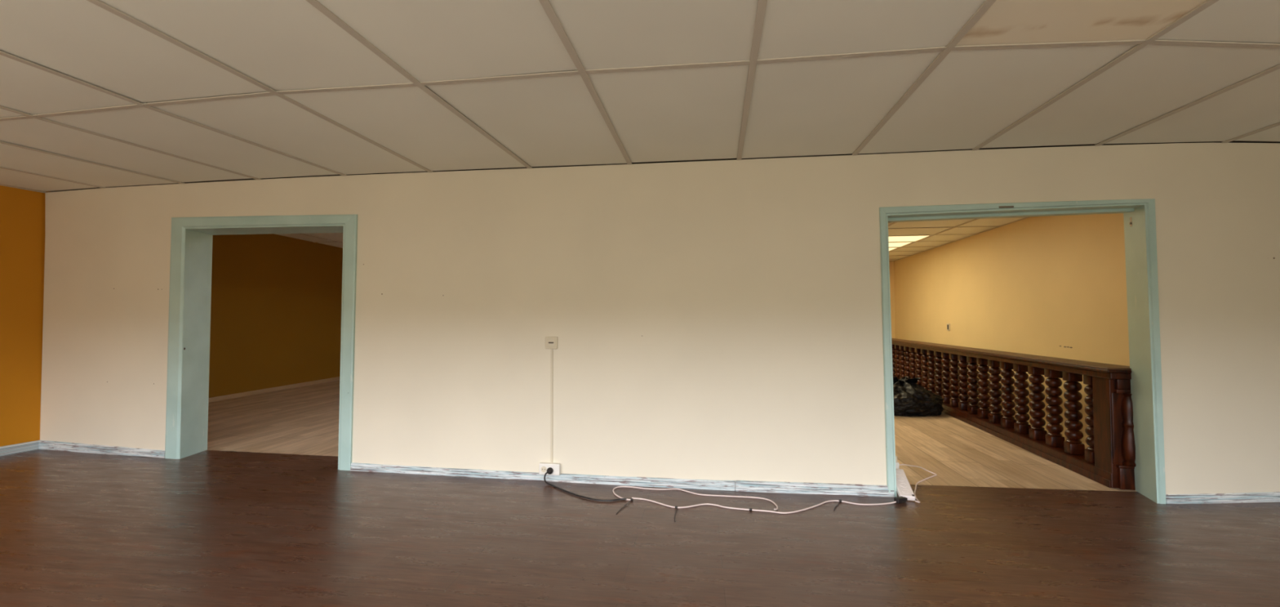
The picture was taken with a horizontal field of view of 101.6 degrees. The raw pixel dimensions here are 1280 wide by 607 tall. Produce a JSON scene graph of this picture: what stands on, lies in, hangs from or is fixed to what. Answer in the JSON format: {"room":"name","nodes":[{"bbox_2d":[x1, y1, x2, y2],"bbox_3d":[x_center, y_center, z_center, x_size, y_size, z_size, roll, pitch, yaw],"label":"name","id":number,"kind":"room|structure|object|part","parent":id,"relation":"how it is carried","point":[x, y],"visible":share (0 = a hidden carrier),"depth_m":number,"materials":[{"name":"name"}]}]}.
{"room":"empty room","nodes":[
{"label":"empty room","id":0,"kind":"room"},
{"bbox_2d":[0,183,48,446],"bbox_3d":[-6.777,0.068,2.030,0.509,2.620,6.958,0,-2,9],"label":"wall","id":1,"kind":"structure","parent":0,"point":[22,211],"depth_m":5.15,"materials":[{"name":"orange paint"}]},
{"bbox_2d":[0,440,39,455],"bbox_3d":[-6.802,1.333,2.013,0.109,0.090,6.754,0,-2,11],"label":"baseboard","id":2,"kind":"structure","parent":1,"relation":"attached to","point":[32,445],"depth_m":5.17,"materials":[{"name":"white wood"}]},
{"bbox_2d":[208,233,342,397],"bbox_3d":[-6.891,0.173,10.148,0.370,2.920,8.823,0,-2,5],"label":"wall","id":3,"kind":"structure","parent":0,"point":[276,302],"depth_m":9.63,"materials":[{"name":"orange paint"}]},
{"bbox_2d":[208,376,339,402],"bbox_3d":[-6.727,1.595,10.008,0.048,0.070,8.564,0,-2,5],"label":"baseboard","id":4,"kind":"structure","parent":3,"relation":"attached to","point":[303,384],"depth_m":9.51,"materials":[{"name":"beige wood"}]},
{"bbox_2d":[274,232,342,248],"bbox_3d":[-3.646,-1.320,9.642,7.080,0.084,8.750,0,-2,8],"label":"ceiling","id":5,"kind":"structure","parent":0,"point":[335,239],"depth_m":10.05,"materials":[{"name":"tile"}]},
{"bbox_3d":[-3.647,-1.282,9.634,6.916,0.007,8.696,0,-2,8],"label":"trim","id":6,"kind":"part","parent":5,"relation":"part of","materials":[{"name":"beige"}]},
{"bbox_2d":[0,0,1279,261],"bbox_3d":[0.365,-1.168,4.914,13.450,0.084,14.410,0,-2,8],"label":"ceiling","id":7,"kind":"structure","parent":0,"point":[95,94],"depth_m":2.85,"materials":[{"name":"tile"}]},
{"bbox_2d":[888,247,897,251],"bbox_3d":[4.179,-0.990,9.576,0.910,0.023,0.560,0,-2,8],"label":"recessed light","id":8,"kind":"object","parent":7,"relation":"in","point":[890,248],"visible":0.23,"depth_m":9.44,"materials":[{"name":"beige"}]},
{"bbox_2d":[888,241,913,247],"bbox_3d":[4.104,-1.010,8.956,0.910,0.023,0.610,0,-2,8],"label":"recessed light","id":9,"kind":"object","parent":7,"relation":"in","point":[891,244],"visible":0.36,"depth_m":8.93,"materials":[{"name":"beige plastic"}]},
{"bbox_2d":[888,242,909,246],"bbox_3d":[4.104,-1.011,8.956,0.882,0.012,0.582,0,-2,8],"label":"diffuser","id":10,"kind":"object","parent":9,"relation":"attached to","point":[891,244],"depth_m":8.93,"materials":[{"name":"beige plastic"}]},
{"bbox_2d":[888,234,931,242],"bbox_3d":[4.024,-1.031,8.296,0.910,0.023,0.640,0,-2,8],"label":"recessed light","id":11,"kind":"object","parent":7,"relation":"in","point":[891,238],"visible":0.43,"depth_m":8.22,"materials":[{"name":"beige plastic"}]},
{"bbox_2d":[888,235,927,241],"bbox_3d":[4.024,-1.032,8.296,0.882,0.012,0.612,0,-2,8],"label":"diffuser","id":12,"kind":"object","parent":11,"relation":"attached to","point":[891,238],"depth_m":8.30,"materials":[{"name":"beige plastic"}]},
{"bbox_2d":[0,379,1279,606],"bbox_3d":[-0.212,1.522,5.573,14.800,0.060,15.900,0,-2,8],"label":"floor","id":13,"kind":"structure","parent":0,"point":[206,527],"depth_m":3.17,"materials":[{"name":"brown wood"}]},
{"bbox_2d":[543,466,626,501],"bbox_3d":[-0.460,1.381,3.972,0.783,0.119,0.152,-1,-2,34],"label":"power cord","id":14,"kind":"object","parent":13,"relation":"on","point":[549,470],"visible":1,"depth_m":3.94,"materials":[{"name":"plastic"}]},
{"bbox_2d":[613,485,907,513],"bbox_3d":[0.843,1.417,3.769,2.158,0.038,0.412,0,-2,8],"label":"extension cord","id":15,"kind":"object","parent":13,"relation":"on","point":[901,499],"visible":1,"depth_m":3.75,"materials":[{"name":"white plastic"},{"name":"black plastic"}]},
{"bbox_2d":[895,454,899,468],"bbox_3d":[2.044,1.331,4.167,0.060,0.235,0.056,0,-2,8],"label":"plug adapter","id":16,"kind":"object","parent":13,"relation":"on","point":[896,461],"visible":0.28,"depth_m":4.15,"materials":[{"name":"white plastic"}]},
{"bbox_2d":[895,468,915,500],"bbox_3d":[1.980,1.364,3.948,0.105,0.146,0.329,0,-2,12],"label":"strip","id":17,"kind":"object","parent":13,"relation":"on","point":[904,488],"visible":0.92,"depth_m":3.89,"materials":[{"name":"white plastic"}]},
{"bbox_2d":[897,475,904,480],"bbox_3d":[1.986,1.335,3.975,0.052,0.021,0.050,0,-2,8],"label":"outlet","id":18,"kind":"object","parent":17,"relation":"attached to","point":[899,477],"depth_m":3.97,"materials":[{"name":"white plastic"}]},
{"bbox_2d":[899,482,906,486],"bbox_3d":[1.971,1.358,3.905,0.052,0.021,0.050,0,-2,8],"label":"outlet","id":19,"kind":"object","parent":17,"relation":"attached to","point":[901,484],"depth_m":3.91,"materials":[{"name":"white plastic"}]},
{"bbox_2d":[902,488,910,493],"bbox_3d":[1.956,1.381,3.836,0.052,0.021,0.050,0,-2,8],"label":"outlet","id":20,"kind":"object","parent":17,"relation":"attached to","point":[904,491],"depth_m":3.83,"materials":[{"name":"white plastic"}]},
{"bbox_2d":[898,463,937,502],"bbox_3d":[2.177,1.365,4.143,0.206,0.167,0.891,-1,-2,37],"label":"thin flex","id":21,"kind":"object","parent":13,"relation":"on","point":[935,474],"visible":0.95,"depth_m":4.25,"materials":[{"name":"beige plastic"}]},
{"bbox_2d":[893,375,943,416],"bbox_3d":[3.725,1.303,7.443,1.126,0.498,0.849,0,-2,8],"label":"bag","id":22,"kind":"object","parent":13,"relation":"on","point":[910,398],"visible":0.61,"depth_m":7.13,"materials":[{"name":"black plastic"}]},
{"bbox_2d":[891,337,1136,489],"bbox_3d":[4.475,1.088,7.665,0.291,0.943,7.412,0,-2,11],"label":"balustrade","id":23,"kind":"object","parent":13,"relation":"on","point":[1108,460],"visible":0.79,"depth_m":5.22,"materials":[{"name":"brown wood"}]},
{"bbox_3d":[4.475,0.667,7.679,0.290,0.075,7.410,0,-2,11],"label":"rail","id":24,"kind":"part","parent":23,"relation":"part of","materials":[{"name":"brown wood"}]},
{"bbox_3d":[3.817,1.021,4.186,0.195,0.856,0.205,0,-2,11],"label":"newel post","id":25,"kind":"part","parent":23,"relation":"part of","materials":[{"name":"brown wood"}]},
{"bbox_2d":[40,142,1279,493],"bbox_3d":[0.438,0.159,4.547,13.247,2.600,0.882,0,-2,6],"label":"wall","id":26,"kind":"structure","parent":0,"point":[719,319],"depth_m":4.21,"materials":[{"name":"beige paint"}]},
{"bbox_2d":[38,440,164,457],"bbox_3d":[-5.327,1.432,5.149,1.639,0.090,0.024,0,-2,12],"label":"baseboard","id":27,"kind":"structure","parent":26,"relation":"attached to","point":[43,444],"depth_m":5.14,"materials":[{"name":"white wood"}]},
{"bbox_2d":[164,213,357,470],"bbox_3d":[-3.488,0.329,4.918,2.071,2.281,0.441,0,-2,12],"label":"door frame","id":28,"kind":"structure","parent":26,"relation":"in","point":[191,237],"depth_m":4.93,"materials":[{"name":"blue paint"}]},
{"bbox_3d":[-4.404,0.330,4.947,0.257,2.281,0.129,0,-2,8],"label":"casing","id":29,"kind":"part","parent":28,"relation":"part of","materials":[{"name":"blue paint"}]},
{"bbox_3d":[-3.464,-0.756,4.770,1.953,0.121,0.043,0,-2,10],"label":"casing","id":30,"kind":"part","parent":28,"relation":"part of","materials":[{"name":"blue paint"}]},
{"bbox_3d":[-2.574,0.338,4.605,0.152,2.245,0.066,0,-2,8],"label":"casing","id":31,"kind":"part","parent":28,"relation":"part of","materials":[{"name":"blue paint"}]},
{"bbox_2d":[538,462,560,475],"bbox_3d":[-0.735,1.349,4.260,0.176,0.092,0.046,0,-2,9],"label":"double socket","id":32,"kind":"object","parent":26,"relation":"attached to","point":[543,466],"visible":0.98,"depth_m":4.24,"materials":[{"name":"white plastic"}]},
{"bbox_2d":[545,336,557,348],"bbox_3d":[-0.733,0.325,4.318,0.104,0.100,0.024,0,-2,9],"label":"plate","id":33,"kind":"object","parent":26,"relation":"attached to","point":[551,342],"visible":1,"depth_m":4.31,"materials":[{"name":"beige plastic"}]},
{"bbox_2d":[550,348,552,462],"bbox_3d":[-0.728,0.839,4.297,0.026,0.929,0.026,0,-2,8],"label":"duct","id":34,"kind":"object","parent":26,"relation":"attached to","point":[551,349],"visible":1,"depth_m":4.29,"materials":[{"name":"beige plastic"}]},
{"bbox_2d":[350,462,894,497],"bbox_3d":[-0.319,1.410,4.228,4.478,0.080,0.080,0,-2,9],"label":"baseboard","id":35,"kind":"structure","parent":26,"relation":"attached to","point":[729,485],"depth_m":4.12,"materials":[{"name":"white wood"}]},
{"bbox_2d":[879,198,1166,503],"bbox_3d":[2.841,0.345,3.998,1.985,2.195,0.367,0,-2,6],"label":"door frame","id":36,"kind":"structure","parent":26,"relation":"in","point":[1139,215],"depth_m":3.90,"materials":[{"name":"blue paint"}]},
{"bbox_3d":[1.872,0.351,3.953,0.067,2.180,0.074,0,-2,8],"label":"casing","id":37,"kind":"part","parent":36,"relation":"part of","materials":[{"name":"blue paint"}]},
{"bbox_3d":[2.718,-0.716,3.867,0.100,0.012,0.016,0,-2,8],"label":"catch plate","id":38,"kind":"part","parent":36,"relation":"part of","materials":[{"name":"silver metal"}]},
{"bbox_3d":[2.789,-0.721,3.896,1.908,0.069,0.045,0,-2,7],"label":"casing","id":39,"kind":"part","parent":36,"relation":"part of","materials":[{"name":"blue paint"}]},
{"bbox_3d":[3.733,0.339,3.776,0.109,2.195,0.052,1,-2,-27],"label":"casing","id":40,"kind":"part","parent":36,"relation":"part of","materials":[{"name":"blue paint"}]},
{"bbox_2d":[1165,491,1279,503],"bbox_3d":[5.354,1.404,3.840,3.158,0.070,0.032,0,-2,-3],"label":"baseboard","id":41,"kind":"structure","parent":26,"relation":"attached to","point":[1266,496],"depth_m":3.76,"materials":[{"name":"white wood"}]},
{"bbox_2d":[888,260,895,337],"bbox_3d":[3.287,0.377,11.757,4.900,2.620,0.150,0,-2,8],"label":"wall","id":42,"kind":"structure","parent":0,"point":[891,262],"depth_m":11.38,"materials":[{"name":"yellow paint"}]},
{"bbox_2d":[893,213,1129,444],"bbox_3d":[5.112,0.251,7.717,0.150,2.620,7.440,0,-2,8],"label":"wall","id":43,"kind":"structure","parent":0,"point":[1050,286],"depth_m":6.48,"materials":[{"name":"yellow paint"}]},
{"bbox_2d":[946,323,950,330],"bbox_3d":[5.175,0.395,8.754,0.018,0.120,0.090,0,-2,8],"label":"wall socket","id":44,"kind":"object","parent":43,"relation":"attached to","point":[948,324],"visible":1,"depth_m":8.73,"materials":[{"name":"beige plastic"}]}
]}

